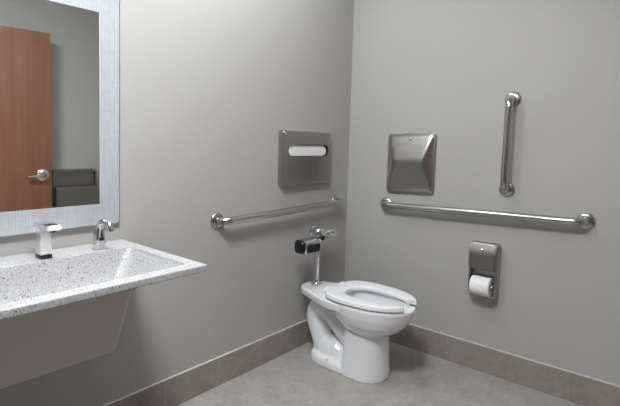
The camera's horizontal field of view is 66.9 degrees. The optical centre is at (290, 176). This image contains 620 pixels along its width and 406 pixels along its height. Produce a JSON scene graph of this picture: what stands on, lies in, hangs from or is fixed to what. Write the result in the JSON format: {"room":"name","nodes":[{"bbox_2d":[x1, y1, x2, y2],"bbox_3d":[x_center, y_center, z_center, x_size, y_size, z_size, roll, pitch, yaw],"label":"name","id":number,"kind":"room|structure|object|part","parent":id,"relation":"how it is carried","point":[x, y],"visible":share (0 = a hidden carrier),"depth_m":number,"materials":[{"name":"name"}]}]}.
{"room":"public restroom","nodes":[
{"label":"public restroom","id":0,"kind":"room"},
{"bbox_2d":[0,0,353,405],"bbox_3d":[-0.668,-0.191,1.942,0.100,2.500,3.300,5,6,41],"label":"wall","id":1,"kind":"structure","parent":0,"point":[208,88],"depth_m":2.23,"materials":[{"name":"beige paint"}]},
{"bbox_2d":[0,0,119,237],"bbox_3d":[-0.927,-0.243,1.549,0.017,0.886,0.776,5,6,41],"label":"wall mirror","id":2,"kind":"object","parent":1,"relation":"attached to","point":[60,59],"visible":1,"depth_m":1.66,"materials":[{"name":"clear glass"}]},
{"bbox_2d":[0,239,206,388],"bbox_3d":[-0.746,0.425,1.425,0.542,0.281,0.813,5,6,41],"label":"sink","id":3,"kind":"object","parent":1,"relation":"attached to","point":[68,308],"visible":1,"depth_m":1.40,"materials":[{"name":"white stone"}]},
{"bbox_2d":[33,221,60,259],"bbox_3d":[-0.802,0.212,1.548,0.119,0.121,0.044,5,6,41],"label":"faucet","id":4,"kind":"object","parent":3,"relation":"on","point":[44,229],"visible":1,"depth_m":1.55,"materials":[{"name":"silver metal"}]},
{"bbox_3d":[-0.801,0.161,1.544,0.119,0.018,0.044,5,6,41],"label":"spout","id":5,"kind":"part","parent":4,"relation":"part of","materials":[{"name":"silver metal"}]},
{"bbox_2d":[91,219,113,250],"bbox_3d":[-0.674,0.209,1.688,0.099,0.115,0.046,5,6,41],"label":"soap dispenser","id":6,"kind":"object","parent":3,"relation":"on","point":[99,243],"visible":1,"depth_m":1.69,"materials":[{"name":"silver metal"}]},
{"bbox_3d":[-0.666,0.174,1.685,0.088,0.044,0.028,4,5,33],"label":"spout","id":7,"kind":"part","parent":6,"relation":"part of","materials":[{"name":"silver metal"}]},
{"bbox_2d":[0,239,206,319],"bbox_3d":[-0.744,0.357,1.420,0.540,0.145,0.813,5,6,41],"label":"basin","id":8,"kind":"object","parent":3,"relation":"in","point":[80,282],"depth_m":1.49,"materials":[{"name":"white stone"}]},
{"bbox_2d":[102,319,311,405],"bbox_3d":[-0.661,0.988,1.989,0.009,0.142,3.091,5,6,41],"label":"baseboard","id":9,"kind":"structure","parent":1,"relation":"attached to","point":[177,390],"depth_m":2.33,"materials":[{"name":"beige tile"}]},
{"bbox_2d":[210,195,342,228],"bbox_3d":[-0.004,0.185,2.611,0.076,0.100,1.058,5,6,41],"label":"grab bar","id":10,"kind":"object","parent":1,"relation":"attached to","point":[217,220],"visible":1,"depth_m":2.44,"materials":[{"name":"silver metal"}]},
{"bbox_2d":[278,130,330,185],"bbox_3d":[0.094,-0.109,2.720,0.040,0.308,0.440,5,6,41],"label":"dispenser","id":11,"kind":"object","parent":1,"relation":"attached to","point":[292,170],"visible":0.96,"depth_m":2.67,"materials":[{"name":"grey metal"}]},
{"bbox_2d":[289,144,325,155],"bbox_3d":[0.100,-0.154,2.715,0.020,0.066,0.350,5,6,41],"label":"cover","id":12,"kind":"object","parent":11,"relation":"in","point":[294,150],"visible":1,"depth_m":2.71,"materials":[{"name":"white paper"}]},
{"bbox_2d":[177,331,581,405],"bbox_3d":[0.796,1.242,0.735,4.080,0.100,3.300,5,6,41],"label":"floor","id":13,"kind":"structure","parent":0,"point":[416,378],"depth_m":2.36,"materials":[{"name":"grey stone"}]},
{"bbox_2d":[301,281,415,383],"bbox_3d":[0.347,0.826,2.564,0.684,0.434,0.374,5,6,41],"label":"toilet","id":14,"kind":"object","parent":13,"relation":"on","point":[362,316],"visible":0.98,"depth_m":2.44,"materials":[{"name":"white ceramic"}]},
{"bbox_2d":[294,225,335,286],"bbox_3d":[0.125,0.458,2.711,0.150,0.340,0.339,4,5,32],"label":"valve","id":15,"kind":"object","parent":14,"relation":"on","point":[312,244],"visible":1,"depth_m":2.67,"materials":[{"name":"silver metal"}]},
{"bbox_3d":[0.427,0.628,2.484,0.457,0.023,0.374,5,6,41],"label":"seat","id":16,"kind":"part","parent":14,"relation":"part of","materials":[{"name":"white plastic"}]},
{"bbox_2d":[344,0,619,385],"bbox_3d":[1.920,-0.111,1.811,3.980,2.500,0.100,5,6,41],"label":"wall","id":17,"kind":"structure","parent":0,"point":[447,69],"depth_m":2.46,"materials":[{"name":"beige paint"}]},
{"bbox_2d":[387,133,436,194],"bbox_3d":[0.702,-0.078,2.771,0.305,0.370,0.059,5,6,41],"label":"dispenser","id":18,"kind":"object","parent":17,"relation":"attached to","point":[411,156],"visible":1,"depth_m":2.75,"materials":[{"name":"grey metal"}]},
{"bbox_2d":[468,240,501,298],"bbox_3d":[1.031,0.494,2.499,0.147,0.289,0.080,5,6,41],"label":"dispenser","id":19,"kind":"object","parent":17,"relation":"attached to","point":[484,260],"visible":0.89,"depth_m":2.47,"materials":[{"name":"grey metal"}]},
{"bbox_2d":[469,275,493,296],"bbox_3d":[1.017,0.580,2.490,0.098,0.100,0.102,5,6,41],"label":"toilet paper roll","id":20,"kind":"object","parent":19,"relation":"in","point":[478,285],"visible":0.91,"depth_m":2.46,"materials":[{"name":"white paper"}]},
{"bbox_2d":[468,242,496,271],"bbox_3d":[1.014,0.423,2.475,0.135,0.135,0.025,5,6,41],"label":"hood","id":21,"kind":"object","parent":19,"relation":"attached to","point":[482,256],"depth_m":2.46,"materials":[{"name":"silver metal"}]},
{"bbox_2d":[380,197,595,229],"bbox_3d":[0.974,0.190,2.536,1.143,0.110,0.076,5,6,41],"label":"grab bar","id":22,"kind":"object","parent":17,"relation":"attached to","point":[586,221],"visible":1,"depth_m":2.40,"materials":[{"name":"silver metal"}]},
{"bbox_2d":[390,323,619,405],"bbox_3d":[1.288,1.014,2.348,2.480,0.142,0.009,5,6,41],"label":"baseboard","id":23,"kind":"structure","parent":17,"relation":"attached to","point":[581,390],"depth_m":2.45,"materials":[{"name":"beige tile"}]},
{"bbox_2d":[499,92,520,196],"bbox_3d":[1.113,-0.165,2.397,0.083,0.543,0.076,5,6,41],"label":"grab bar","id":24,"kind":"object","parent":17,"relation":"attached to","point":[512,99],"visible":1,"depth_m":2.37,"materials":[{"name":"silver metal"}]},
{"bbox_3d":[1.112,-0.165,2.395,0.041,0.501,0.072,5,6,41],"label":"rail","id":25,"kind":"part","parent":24,"relation":"part of","materials":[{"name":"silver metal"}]}
]}

